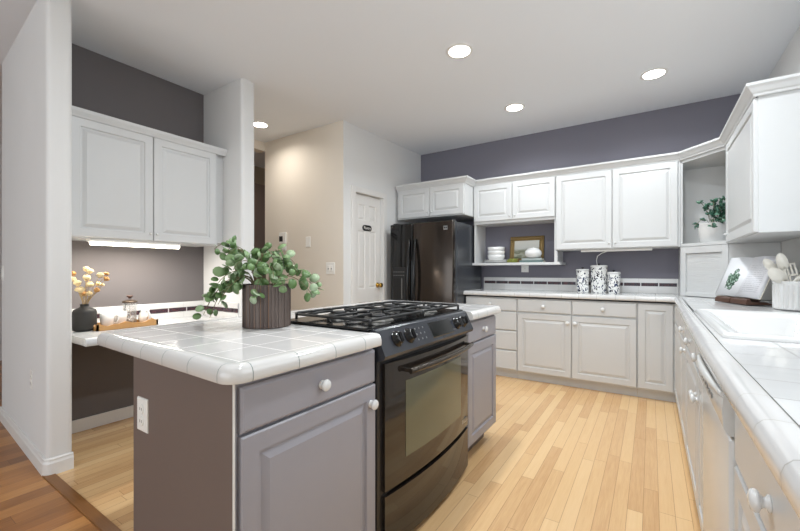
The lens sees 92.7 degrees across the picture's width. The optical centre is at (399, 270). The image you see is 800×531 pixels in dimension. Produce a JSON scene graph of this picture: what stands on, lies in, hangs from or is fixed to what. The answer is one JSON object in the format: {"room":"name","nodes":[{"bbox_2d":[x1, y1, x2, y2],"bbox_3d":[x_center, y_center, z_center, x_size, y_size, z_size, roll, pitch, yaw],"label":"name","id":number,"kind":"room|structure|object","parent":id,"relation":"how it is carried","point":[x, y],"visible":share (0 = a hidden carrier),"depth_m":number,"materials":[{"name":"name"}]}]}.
{"room":"kitchen","nodes":[
{"label":"kitchen","id":0,"kind":"room"},
{"bbox_2d":[0,145,1,360],"bbox_3d":[-5.203,-0.233,4.919,0.100,2.775,10.500,0,0,33],"label":"wall","id":1,"kind":"structure","parent":0,"point":[0,145],"depth_m":4.92,"materials":[{"name":"white paint"}]},
{"bbox_2d":[2,0,71,458],"bbox_3d":[-2.526,-0.233,2.619,1.426,2.775,0.118,0,0,37],"label":"wall","id":2,"kind":"structure","parent":0,"point":[37,68],"depth_m":2.26,"materials":[{"name":"white paint"}]},
{"bbox_2d":[1,265,3,280],"bbox_3d":[-3.074,0.015,2.951,0.075,0.120,0.010,0,0,37],"label":"light switch","id":3,"kind":"object","parent":2,"relation":"attached to","point":[2,269],"visible":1,"depth_m":2.94,"materials":[{"name":"white plastic"}]},
{"bbox_2d":[30,370,32,389],"bbox_3d":[-2.293,0.675,2.373,0.075,0.120,0.009,0,0,37],"label":"outlet","id":4,"kind":"object","parent":2,"relation":"attached to","point":[31,371],"visible":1,"depth_m":2.37,"materials":[{"name":"white plastic"}]},
{"bbox_2d":[0,406,73,475],"bbox_3d":[-2.547,1.108,2.575,1.437,0.094,0.132,0,0,33],"label":"baseboard","id":5,"kind":"structure","parent":2,"relation":"attached to","point":[55,465],"depth_m":2.24,"materials":[{"name":"white paint"}]},
{"bbox_2d":[72,43,203,420],"bbox_3d":[-2.270,-0.233,3.163,0.390,2.775,1.110,0,0,33],"label":"wall","id":6,"kind":"structure","parent":0,"point":[102,377],"depth_m":2.98,"materials":[{"name":"grey paint"}]},
{"bbox_2d":[72,405,133,433],"bbox_3d":[-2.096,1.110,3.061,0.014,0.090,1.070,0,0,33],"label":"baseboard","id":7,"kind":"structure","parent":6,"relation":"attached to","point":[86,423],"depth_m":2.85,"materials":[{"name":"white paint"}]},
{"bbox_2d":[72,315,222,346],"bbox_3d":[-1.835,0.427,2.887,0.640,0.046,1.070,0,0,33],"label":"desk","id":8,"kind":"object","parent":6,"relation":"attached to","point":[86,338],"visible":0.32,"depth_m":2.55,"materials":[{"name":"tile"}]},
{"bbox_2d":[72,304,96,331],"bbox_3d":[-2.136,0.314,2.584,0.133,0.180,0.133,0,0,33],"label":"vase","id":9,"kind":"object","parent":8,"relation":"on","point":[84,318],"visible":0.95,"depth_m":2.54,"materials":[{"name":"black ceramic"}]},
{"bbox_2d":[73,280,82,301],"bbox_3d":[-2.157,0.164,2.552,0.047,0.209,0.045,0,0,-14],"label":"dried flower","id":10,"kind":"object","parent":9,"relation":"in","point":[76,282],"visible":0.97,"depth_m":2.54,"materials":[{"name":"beige plant"}]},
{"bbox_2d":[76,286,84,301],"bbox_3d":[-2.127,0.186,2.544,0.052,0.166,0.050,0,0,33],"label":"dried flower","id":11,"kind":"object","parent":9,"relation":"in","point":[80,289],"visible":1,"depth_m":2.53,"materials":[{"name":"beige plant"}]},
{"bbox_2d":[83,266,88,302],"bbox_3d":[-2.141,0.118,2.606,0.039,0.302,0.038,0,0,33],"label":"dried flower","id":12,"kind":"object","parent":9,"relation":"in","point":[85,268],"visible":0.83,"depth_m":2.59,"materials":[{"name":"beige plant"}]},
{"bbox_2d":[82,274,90,300],"bbox_3d":[-2.105,0.146,2.562,0.048,0.246,0.044,0,0,-7],"label":"dried flower","id":13,"kind":"object","parent":9,"relation":"in","point":[86,277],"visible":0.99,"depth_m":2.56,"materials":[{"name":"beige plant"}]},
{"bbox_2d":[85,282,93,303],"bbox_3d":[-2.095,0.170,2.571,0.072,0.198,0.043,0,0,33],"label":"dried flower","id":14,"kind":"object","parent":9,"relation":"in","point":[88,284],"visible":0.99,"depth_m":2.55,"materials":[{"name":"beige plant"}]},
{"bbox_2d":[86,268,93,296],"bbox_3d":[-2.102,0.125,2.586,0.046,0.288,0.039,0,0,33],"label":"dried flower","id":15,"kind":"object","parent":9,"relation":"in","point":[89,271],"visible":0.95,"depth_m":2.58,"materials":[{"name":"beige plant"}]},
{"bbox_2d":[87,287,99,302],"bbox_3d":[-2.078,0.190,2.571,0.101,0.158,0.035,0,0,-4],"label":"dried flower","id":16,"kind":"object","parent":9,"relation":"in","point":[96,289],"visible":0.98,"depth_m":2.57,"materials":[{"name":"orange plant"}]},
{"bbox_2d":[87,272,103,301],"bbox_3d":[-2.068,0.139,2.592,0.117,0.259,0.039,0,0,10],"label":"dried flower","id":17,"kind":"object","parent":9,"relation":"in","point":[100,274],"visible":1,"depth_m":2.58,"materials":[{"name":"beige plant"}]},
{"bbox_2d":[88,276,109,302],"bbox_3d":[-2.059,0.153,2.604,0.143,0.232,0.035,0,0,-2],"label":"dried flower","id":18,"kind":"object","parent":9,"relation":"in","point":[105,278],"visible":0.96,"depth_m":2.60,"materials":[{"name":"orange plant"}]},
{"bbox_2d":[92,318,157,330],"bbox_3d":[-1.999,0.379,2.757,0.190,0.050,0.380,0,0,33],"label":"serving tray","id":19,"kind":"object","parent":8,"relation":"on","point":[126,324],"visible":0.66,"depth_m":2.69,"materials":[{"name":"brown wood"}]},
{"bbox_2d":[100,312,118,325],"bbox_3d":[-2.044,0.342,2.678,0.103,0.098,0.082,0,0,-25],"label":"mug","id":20,"kind":"object","parent":19,"relation":"on","point":[106,318],"visible":0.81,"depth_m":2.65,"materials":[{"name":"white ceramic"}]},
{"bbox_2d":[114,311,130,323],"bbox_3d":[-2.019,0.342,2.770,0.103,0.098,0.082,0,0,-25],"label":"mug","id":21,"kind":"object","parent":19,"relation":"on","point":[122,316],"visible":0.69,"depth_m":2.74,"materials":[{"name":"white ceramic"}]},
{"bbox_2d":[122,295,137,321],"bbox_3d":[-2.011,0.286,2.844,0.100,0.210,0.120,0,0,-22],"label":"press","id":22,"kind":"object","parent":19,"relation":"on","point":[129,301],"visible":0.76,"depth_m":2.82,"materials":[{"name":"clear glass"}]},
{"bbox_2d":[138,307,150,321],"bbox_3d":[-1.929,0.334,2.887,0.093,0.113,0.093,0,0,-12],"label":"creamer","id":23,"kind":"object","parent":19,"relation":"on","point":[144,315],"visible":0.85,"depth_m":2.86,"materials":[{"name":"white ceramic"}]},
{"bbox_2d":[72,106,226,246],"bbox_3d":[-1.945,-0.633,2.959,0.374,0.832,1.070,0,0,33],"label":"upper cabinet","id":24,"kind":"object","parent":6,"relation":"attached to","point":[131,181],"visible":0.93,"depth_m":2.77,"materials":[{"name":"white paint"}]},
{"bbox_2d":[87,238,179,248],"bbox_3d":[-1.930,-0.196,2.802,0.075,0.042,0.580,0,0,33],"label":"light","id":25,"kind":"object","parent":24,"relation":"attached to","point":[106,242],"visible":0.99,"depth_m":2.75,"materials":[{"name":"white plastic"}]},
{"bbox_2d":[72,300,238,322],"bbox_3d":[-1.876,0.337,2.916,0.540,0.134,1.069,0,0,33],"label":"backsplash","id":26,"kind":"structure","parent":6,"relation":"attached to","point":[158,311],"depth_m":3.25,"materials":[{"name":"tile"}]},
{"bbox_2d":[204,78,253,315],"bbox_3d":[-1.692,-0.233,3.514,0.970,2.775,0.130,0,0,33],"label":"wall","id":27,"kind":"structure","parent":0,"point":[229,108],"depth_m":3.27,"materials":[{"name":"white paint"}]},
{"bbox_2d":[254,166,264,184],"bbox_3d":[-1.281,-0.233,5.331,2.400,2.775,3.500,0,0,33],"label":"wall","id":28,"kind":"structure","parent":0,"point":[259,173],"depth_m":5.95,"materials":[{"name":"beige paint"}]},
{"bbox_2d":[254,183,264,278],"bbox_3d":[-1.766,-0.010,5.394,0.040,2.330,0.730,0,0,33],"label":"door","id":29,"kind":"structure","parent":28,"relation":"in","point":[259,190],"depth_m":5.16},
{"bbox_2d":[254,139,264,152],"bbox_3d":[-2.038,-0.233,4.417,0.120,2.775,1.040,0,0,33],"label":"wall","id":30,"kind":"structure","parent":0,"point":[259,146],"depth_m":4.76,"materials":[{"name":"beige paint"}]},
{"bbox_2d":[265,120,342,310],"bbox_3d":[-1.129,-0.233,4.499,1.308,2.775,0.104,0,0,33],"label":"wall","id":31,"kind":"structure","parent":0,"point":[304,170],"depth_m":4.38,"materials":[{"name":"beige paint"}]},
{"bbox_2d":[279,232,286,250],"bbox_3d":[-1.415,-0.355,4.608,0.120,0.220,0.028,0,0,33],"label":"thermostat","id":32,"kind":"object","parent":31,"relation":"attached to","point":[282,236],"visible":0.88,"depth_m":4.59,"materials":[{"name":"white plastic"}]},
{"bbox_2d":[306,237,309,246],"bbox_3d":[-1.058,-0.335,4.387,0.075,0.120,0.006,0,0,33],"label":"blank wall plate","id":33,"kind":"object","parent":31,"relation":"attached to","point":[307,238],"visible":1,"depth_m":4.38,"materials":[{"name":"white plastic"}]},
{"bbox_2d":[326,262,334,273],"bbox_3d":[-0.769,-0.030,4.190,0.130,0.130,0.016,0,0,33],"label":"double switch","id":34,"kind":"object","parent":31,"relation":"attached to","point":[330,266],"visible":1,"depth_m":4.19,"materials":[{"name":"white plastic"}]},
{"bbox_2d":[0,361,700,530],"bbox_3d":[-1.401,1.205,2.418,9.000,0.100,10.500,0,0,33],"label":"floor","id":35,"kind":"structure","parent":0,"point":[554,457],"depth_m":2.17,"materials":[{"name":"brown wood"}]},
{"bbox_2d":[42,474,121,530],"bbox_3d":[-1.347,1.162,1.736,1.560,0.026,0.050,0,0,33],"label":"trim","id":36,"kind":"structure","parent":35,"relation":"on","point":[88,510],"depth_m":1.88,"materials":[{"name":"brown wood"}]},
{"bbox_2d":[134,348,378,530],"bbox_3d":[-0.489,0.721,1.389,0.612,0.868,0.606,0,0,33],"label":"base cabinet","id":37,"kind":"object","parent":35,"relation":"on","point":[293,450],"visible":0.96,"depth_m":1.17,"materials":[{"name":"grey paint"}]},
{"bbox_2d":[137,396,147,433],"bbox_3d":[-0.853,0.475,1.260,0.070,0.110,0.009,0,0,33],"label":"outlet","id":38,"kind":"object","parent":37,"relation":"attached to","point":[142,403],"visible":1,"depth_m":1.25,"materials":[{"name":"white plastic"}]},
{"bbox_2d":[139,404,143,413],"bbox_3d":[-0.854,0.455,1.258,0.033,0.033,0.003,0,0,33],"label":"socket","id":39,"kind":"object","parent":38,"relation":"attached to","point":[141,406],"depth_m":1.25,"materials":[{"name":"grey plastic"}]},
{"bbox_2d":[139,416,143,425],"bbox_3d":[-0.854,0.495,1.258,0.033,0.033,0.003,0,0,33],"label":"socket","id":40,"kind":"object","parent":38,"relation":"attached to","point":[141,418],"depth_m":1.25,"materials":[{"name":"grey plastic"}]},
{"bbox_2d":[97,300,500,384],"bbox_3d":[-0.261,0.262,2.066,0.991,0.046,2.065,0,0,33],"label":"countertop","id":41,"kind":"structure","parent":37,"relation":"on","point":[222,351],"depth_m":1.28,"materials":[{"name":"tile"}]},
{"bbox_2d":[192,235,322,328],"bbox_3d":[-0.613,0.041,1.675,0.463,0.395,0.385,0,0,33],"label":"potted plant","id":42,"kind":"object","parent":41,"relation":"on","point":[265,304],"visible":1,"depth_m":1.60,"materials":[{"name":"green plant"}]},
{"bbox_2d":[242,283,290,328],"bbox_3d":[-0.583,0.147,1.670,0.199,0.182,0.201,0,0,33],"label":"pot","id":43,"kind":"object","parent":41,"relation":"on","point":[272,307],"depth_m":1.58,"materials":[{"name":"brown wood"}]},
{"bbox_2d":[291,301,473,530],"bbox_3d":[-0.044,0.658,1.982,0.628,0.955,0.903,0,0,33],"label":"gas range","id":44,"kind":"object","parent":35,"relation":"on","point":[421,381],"visible":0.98,"depth_m":1.71,"materials":[{"name":"black metal"}]},
{"bbox_2d":[291,306,462,330],"bbox_3d":[-0.091,0.232,2.013,0.515,0.010,0.903,0,0,33],"label":"cooktop","id":45,"kind":"object","parent":44,"relation":"in","point":[349,325],"depth_m":1.73,"materials":[{"name":"black metal"}]},
{"bbox_2d":[391,219,480,303],"bbox_3d":[0.435,0.289,4.653,0.822,1.712,0.907,0,0,33],"label":"fridge","id":46,"kind":"object","parent":35,"relation":"on","point":[431,261],"visible":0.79,"depth_m":4.32,"materials":[{"name":"black metal"}]},
{"bbox_2d":[466,314,495,451],"bbox_3d":[0.299,0.721,2.588,0.612,0.868,0.497,0,0,33],"label":"base cabinet","id":47,"kind":"object","parent":35,"relation":"on","point":[482,355],"visible":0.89,"depth_m":2.42,"materials":[{"name":"grey paint"}]},
{"bbox_2d":[466,295,519,377],"bbox_3d":[1.138,0.721,4.428,0.586,0.868,0.587,0,0,33],"label":"base cabinet","id":48,"kind":"object","parent":35,"relation":"on","point":[506,320],"visible":0.26,"depth_m":4.12,"materials":[{"name":"white paint"}]},
{"bbox_2d":[517,297,637,395],"bbox_3d":[1.836,0.721,3.968,1.082,0.868,0.587,0,0,33],"label":"base cabinet","id":49,"kind":"object","parent":35,"relation":"on","point":[591,344],"visible":1,"depth_m":3.72,"materials":[{"name":"white paint"}]},
{"bbox_2d":[637,301,675,401],"bbox_3d":[2.675,0.721,3.434,0.904,0.868,0.558,0,0,33],"label":"base cabinet","id":50,"kind":"object","parent":35,"relation":"on","point":[656,322],"visible":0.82,"depth_m":3.38,"materials":[{"name":"white paint"}]},
{"bbox_2d":[675,306,687,448],"bbox_3d":[2.282,0.721,2.613,0.659,0.868,1.275,0,0,33],"label":"base cabinet","id":51,"kind":"object","parent":35,"relation":"on","point":[680,327],"visible":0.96,"depth_m":2.56,"materials":[{"name":"white paint"}]},
{"bbox_2d":[684,327,702,530],"bbox_3d":[1.667,0.721,1.677,0.659,0.868,0.955,0,0,33],"label":"base cabinet","id":52,"kind":"object","parent":35,"relation":"on","point":[694,385],"visible":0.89,"depth_m":1.75,"materials":[{"name":"white paint"}]},
{"bbox_2d":[697,353,737,530],"bbox_3d":[1.226,0.724,1.037,0.652,0.862,0.590,0,0,33],"label":"dishwasher","id":53,"kind":"object","parent":35,"relation":"on","point":[719,462],"visible":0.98,"depth_m":1.12,"materials":[{"name":"white metal"}]},
{"bbox_2d":[734,412,799,530],"bbox_3d":[0.651,0.721,0.134,0.659,0.868,1.540,0,0,33],"label":"base cabinet","id":54,"kind":"object","parent":35,"relation":"on","point":[760,504],"visible":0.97,"depth_m":0.72,"materials":[{"name":"white paint"}]},
{"bbox_2d":[463,289,799,518],"bbox_3d":[0.767,0.254,2.050,2.609,0.062,4.969,0,0,33],"label":"countertop","id":55,"kind":"structure","parent":54,"relation":"on","point":[760,380],"depth_m":0.90,"materials":[{"name":"tile"}]},
{"bbox_2d":[576,267,589,292],"bbox_3d":[1.926,0.092,4.023,0.132,0.264,0.132,0,0,33],"label":"canister","id":56,"kind":"object","parent":55,"relation":"on","point":[582,275],"visible":0.99,"depth_m":3.97,"materials":[{"name":"white ceramic"}]},
{"bbox_2d":[590,264,607,292],"bbox_3d":[2.068,0.073,3.966,0.164,0.302,0.164,0,0,33],"label":"canister","id":57,"kind":"object","parent":55,"relation":"on","point":[598,272],"visible":1,"depth_m":3.90,"materials":[{"name":"white ceramic"}]},
{"bbox_2d":[607,270,620,293],"bbox_3d":[2.161,0.107,3.857,0.122,0.234,0.122,0,0,33],"label":"canister","id":58,"kind":"object","parent":55,"relation":"on","point":[613,278],"visible":0.99,"depth_m":3.81,"materials":[{"name":"white ceramic"}]},
{"bbox_2d":[679,242,780,299],"bbox_3d":[2.688,0.004,3.284,0.238,0.438,0.876,0,0,-9],"label":"appliance garage","id":59,"kind":"object","parent":55,"relation":"on","point":[701,273],"visible":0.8,"depth_m":3.19,"materials":[{"name":"white paint"}]},
{"bbox_2d":[715,279,771,304],"bbox_3d":[2.434,0.114,2.704,0.172,0.223,0.340,0,0,11],"label":"cookbook stand","id":60,"kind":"object","parent":55,"relation":"on","point":[745,301],"visible":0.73,"depth_m":2.61,"materials":[{"name":"brown wood"}]},
{"bbox_2d":[715,256,776,299],"bbox_3d":[2.439,0.044,2.702,0.137,0.288,0.456,0,0,11],"label":"cookbook","id":61,"kind":"object","parent":60,"relation":"on","point":[744,277],"visible":0.96,"depth_m":2.69,"materials":[{"name":"paper"}]},
{"bbox_2d":[695,309,799,343],"bbox_3d":[1.674,0.319,1.679,0.519,0.193,1.075,0,0,33],"label":"sink","id":62,"kind":"object","parent":55,"relation":"in","point":[734,324],"visible":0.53,"depth_m":2.02,"materials":[{"name":"white ceramic"}]},
{"bbox_2d":[772,281,799,310],"bbox_3d":[2.384,0.147,2.304,0.196,0.172,0.196,0,0,33],"label":"utensil crock","id":63,"kind":"object","parent":55,"relation":"on","point":[785,294],"visible":0.86,"depth_m":2.27,"materials":[{"name":"white ceramic"}]},
{"bbox_2d":[763,259,776,269],"bbox_3d":[2.338,0.065,2.323,0.205,0.284,0.022,0,0,14],"label":"serving spoon","id":64,"kind":"object","parent":63,"relation":"in","point":[767,263],"visible":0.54,"depth_m":2.34,"materials":[{"name":"beige plastic"}]},
{"bbox_2d":[768,268,786,282],"bbox_3d":[2.323,0.094,2.277,0.210,0.227,0.034,0,0,7],"label":"wooden spoon","id":65,"kind":"object","parent":63,"relation":"in","point":[776,275],"visible":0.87,"depth_m":2.29,"materials":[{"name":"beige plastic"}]},
{"bbox_2d":[776,253,788,280],"bbox_3d":[2.344,0.049,2.299,0.165,0.313,0.045,0,0,-15],"label":"serving spoon","id":66,"kind":"object","parent":63,"relation":"in","point":[782,262],"visible":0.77,"depth_m":2.29,"materials":[{"name":"beige plastic"}]},
{"bbox_2d":[777,262,798,280],"bbox_3d":[2.409,0.076,2.347,0.066,0.259,0.136,0,0,-1],"label":"slotted turner","id":67,"kind":"object","parent":63,"relation":"in","point":[789,275],"visible":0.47,"depth_m":2.35,"materials":[{"name":"beige plastic"}]},
{"bbox_2d":[343,120,420,304],"bbox_3d":[-0.172,-0.233,4.799,0.120,2.775,1.657,0,0,36],"label":"wall","id":68,"kind":"structure","parent":0,"point":[373,162],"depth_m":4.51,"materials":[{"name":"white paint"}]},
{"bbox_2d":[351,185,386,303],"bbox_3d":[-0.350,0.106,4.434,0.018,2.097,0.625,0,0,36],"label":"trim","id":69,"kind":"structure","parent":68,"relation":"attached to","point":[354,189],"depth_m":4.22,"materials":[{"name":"white paint"}]},
{"bbox_2d":[356,194,382,302],"bbox_3d":[-0.369,0.138,4.445,0.103,2.025,0.494,0,0,36],"label":"door","id":70,"kind":"structure","parent":68,"relation":"in","point":[368,285],"depth_m":4.46,"materials":[{"name":"white paint"}]},
{"bbox_2d":[362,225,371,230],"bbox_3d":[-0.384,-0.500,4.456,0.008,0.068,0.165,0,0,33],"label":"door sign","id":71,"kind":"object","parent":70,"relation":"attached to","point":[365,227],"visible":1,"depth_m":4.45,"materials":[{"name":"black"}]},
{"bbox_2d":[0,0,799,167],"bbox_3d":[-1.402,-1.670,2.418,9.000,0.100,10.500,0,0,33],"label":"ceiling","id":72,"kind":"structure","parent":0,"point":[383,68],"depth_m":2.87,"materials":[{"name":"paint"}]},
{"bbox_2d":[254,121,268,127],"bbox_3d":[-1.548,-1.616,4.218,0.196,0.008,0.196,0,0,33],"label":"recessed light","id":73,"kind":"object","parent":72,"relation":"in","point":[259,124],"visible":0.75,"depth_m":4.21,"materials":[{"name":"white paint"}]},
{"bbox_2d":[446,43,472,58],"bbox_3d":[0.438,-1.616,2.809,0.196,0.008,0.196,0,0,33],"label":"recessed light","id":74,"kind":"object","parent":72,"relation":"in","point":[459,50],"visible":1,"depth_m":2.80,"materials":[{"name":"white paint"}]},
{"bbox_2d":[504,103,524,111],"bbox_3d":[1.135,-1.616,3.778,0.196,0.008,0.196,0,0,33],"label":"recessed light","id":75,"kind":"object","parent":72,"relation":"in","point":[514,107],"visible":1,"depth_m":3.77,"materials":[{"name":"white paint"}]},
{"bbox_2d":[640,67,667,79],"bbox_3d":[2.086,-1.616,3.134,0.196,0.008,0.196,0,0,33],"label":"recessed light","id":76,"kind":"object","parent":72,"relation":"in","point":[655,73],"visible":1,"depth_m":3.12,"materials":[{"name":"white paint"}]},
{"bbox_2d":[421,94,757,293],"bbox_3d":[1.841,-0.233,4.391,3.630,2.775,0.120,0,0,33],"label":"wall","id":77,"kind":"structure","parent":0,"point":[681,127],"depth_m":4.20,"materials":[{"name":"paint"}]},
{"bbox_2d":[398,183,473,222],"bbox_3d":[0.505,-0.828,4.821,0.920,0.365,0.629,0,0,33],"label":"upper cabinet","id":78,"kind":"object","parent":77,"relation":"attached to","point":[454,201],"visible":0.98,"depth_m":4.54,"materials":[{"name":"white paint"}]},
{"bbox_2d":[472,177,565,265],"bbox_3d":[1.345,-0.538,4.424,1.015,0.943,0.369,0,0,33],"label":"upper cabinet","id":79,"kind":"object","parent":77,"relation":"attached to","point":[527,202],"visible":0.91,"depth_m":4.29,"materials":[{"name":"white paint"}]},
{"bbox_2d":[484,261,506,262],"bbox_3d":[1.153,-0.105,4.568,0.296,0.020,0.296,0,0,33],"label":"plate","id":80,"kind":"object","parent":79,"relation":"on","point":[484,261],"visible":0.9,"depth_m":4.48,"materials":[{"name":"white ceramic"}]},
{"bbox_3d":[1.153,-0.121,4.568,0.296,0.020,0.296,0,0,33],"label":"plate","id":81,"kind":"object","parent":80,"relation":"on","visible":0},
{"bbox_2d":[488,255,504,259],"bbox_3d":[1.153,-0.158,4.568,0.204,0.069,0.204,0,0,33],"label":"bowl","id":82,"kind":"object","parent":81,"relation":"on","point":[490,257],"visible":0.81,"depth_m":4.49,"materials":[{"name":"white ceramic"}]},
{"bbox_2d":[488,251,504,254],"bbox_3d":[1.153,-0.203,4.568,0.204,0.069,0.204,0,0,33],"label":"bowl","id":83,"kind":"object","parent":82,"relation":"on","point":[489,252],"visible":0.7,"depth_m":4.49,"materials":[{"name":"white ceramic"}]},
{"bbox_2d":[488,247,504,250],"bbox_3d":[1.153,-0.249,4.568,0.204,0.069,0.204,0,0,33],"label":"bowl","id":84,"kind":"object","parent":83,"relation":"on","point":[489,248],"visible":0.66,"depth_m":4.49,"materials":[{"name":"white ceramic"}]},
{"bbox_2d":[507,258,517,262],"bbox_3d":[1.296,-0.119,4.414,0.118,0.054,0.077,0,0,33],"label":"moss ball","id":85,"kind":"object","parent":79,"relation":"on","point":[513,260],"visible":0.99,"depth_m":4.39,"materials":[{"name":"green plant"}]},
{"bbox_2d":[472,262,565,265],"bbox_3d":[1.356,-0.081,4.440,1.015,0.028,0.330,0,0,33],"label":"shelf","id":86,"kind":"object","parent":79,"relation":"attached to","point":[475,263],"depth_m":4.27,"materials":[{"name":"white paint"}]},
{"bbox_2d":[510,235,544,262],"bbox_3d":[1.493,-0.254,4.497,0.388,0.312,0.079,0,0,33],"label":"framed painting","id":87,"kind":"object","parent":79,"relation":"on","point":[518,246],"visible":0.66,"depth_m":4.51,"materials":[{"name":"gold metal"}]},
{"bbox_2d":[519,260,545,261],"bbox_3d":[1.491,-0.108,4.290,0.255,0.022,0.143,0,0,33],"label":"book","id":88,"kind":"object","parent":79,"relation":"on","point":[519,260],"visible":0.77,"depth_m":4.23,"materials":[{"name":"paper"}]},
{"bbox_2d":[522,258,543,259],"bbox_3d":[1.495,-0.132,4.287,0.215,0.022,0.143,0,0,33],"label":"book","id":89,"kind":"object","parent":88,"relation":"on","point":[522,258],"visible":0.93,"depth_m":4.23,"materials":[{"name":"paper"}]},
{"bbox_2d":[525,247,541,257],"bbox_3d":[1.495,-0.207,4.283,0.184,0.127,0.184,0,0,33],"label":"sugar bowl","id":90,"kind":"object","parent":89,"relation":"on","point":[532,252],"visible":0.98,"depth_m":4.22,"materials":[{"name":"white ceramic"}]},
{"bbox_2d":[521,265,528,271],"bbox_3d":[1.488,-0.050,4.546,0.085,0.130,0.009,0,0,33],"label":"outlet","id":91,"kind":"object","parent":77,"relation":"attached to","point":[524,268],"visible":0.73,"depth_m":4.54,"materials":[{"name":"white plastic"}]},
{"bbox_2d":[484,277,677,293],"bbox_3d":[1.892,0.150,4.277,1.989,0.147,0.012,0,0,33],"label":"backsplash","id":92,"kind":"structure","parent":77,"relation":"attached to","point":[627,285],"depth_m":4.29,"materials":[{"name":"tile"}]},
{"bbox_2d":[556,161,680,251],"bbox_3d":[2.179,-0.615,3.876,1.067,0.790,0.369,0,0,33],"label":"upper cabinet","id":93,"kind":"object","parent":77,"relation":"attached to","point":[637,206],"visible":1,"depth_m":3.71,"materials":[{"name":"white paint"}]},
{"bbox_2d":[396,73,799,191],"bbox_3d":[1.196,-1.036,3.519,3.503,0.070,1.385,0,0,33],"label":"crown molding","id":94,"kind":"structure","parent":93,"relation":"attached to","point":[751,90],"depth_m":3.50,"materials":[{"name":"white paint"}]},
{"bbox_2d":[581,248,651,262],"bbox_3d":[2.206,-0.081,3.899,0.620,0.275,0.239,0,0,33],"label":"light","id":95,"kind":"object","parent":93,"relation":"attached to","point":[634,249],"visible":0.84,"depth_m":3.80,"materials":[{"name":"white plastic"}]},
{"bbox_2d":[768,26,799,280],"bbox_3d":[0.906,-0.233,-0.225,0.120,2.775,8.620,0,0,33],"label":"wall","id":96,"kind":"structure","parent":0,"point":[788,63],"depth_m":2.67,"materials":[{"name":"white paint"}]},
{"bbox_2d":[681,146,777,246],"bbox_3d":[2.796,-0.616,3.300,0.592,0.798,0.648,0,0,33],"label":"upper cabinet","id":97,"kind":"object","parent":96,"relation":"attached to","point":[703,176],"visible":0.24,"depth_m":3.59,"materials":[{"name":"white paint"}]},
{"bbox_2d":[693,196,725,241],"bbox_3d":[2.682,-0.450,3.260,0.359,0.408,0.255,0,0,-42],"label":"ivy","id":98,"kind":"object","parent":97,"relation":"on","point":[713,231],"visible":0.86,"depth_m":3.24,"materials":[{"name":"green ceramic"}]},
{"bbox_2d":[681,240,777,246],"bbox_3d":[2.796,-0.231,3.300,0.592,0.028,0.648,0,0,33],"label":"shelf","id":99,"kind":"object","parent":97,"relation":"attached to","point":[712,242],"depth_m":3.18,"materials":[{"name":"white paint"}]},
{"bbox_2d":[698,222,725,241],"bbox_3d":[2.721,-0.328,3.309,0.236,0.165,0.236,0,0,33],"label":"pot","id":100,"kind":"object","parent":99,"relation":"on","point":[706,233],"depth_m":3.24,"materials":[{"name":"white ceramic"}]},
{"bbox_2d":[723,89,799,242],"bbox_3d":[2.443,-0.615,2.537,0.342,0.790,1.005,0,0,33],"label":"upper cabinet","id":101,"kind":"object","parent":96,"relation":"attached to","point":[763,151],"visible":1,"depth_m":2.18,"materials":[{"name":"white paint"}]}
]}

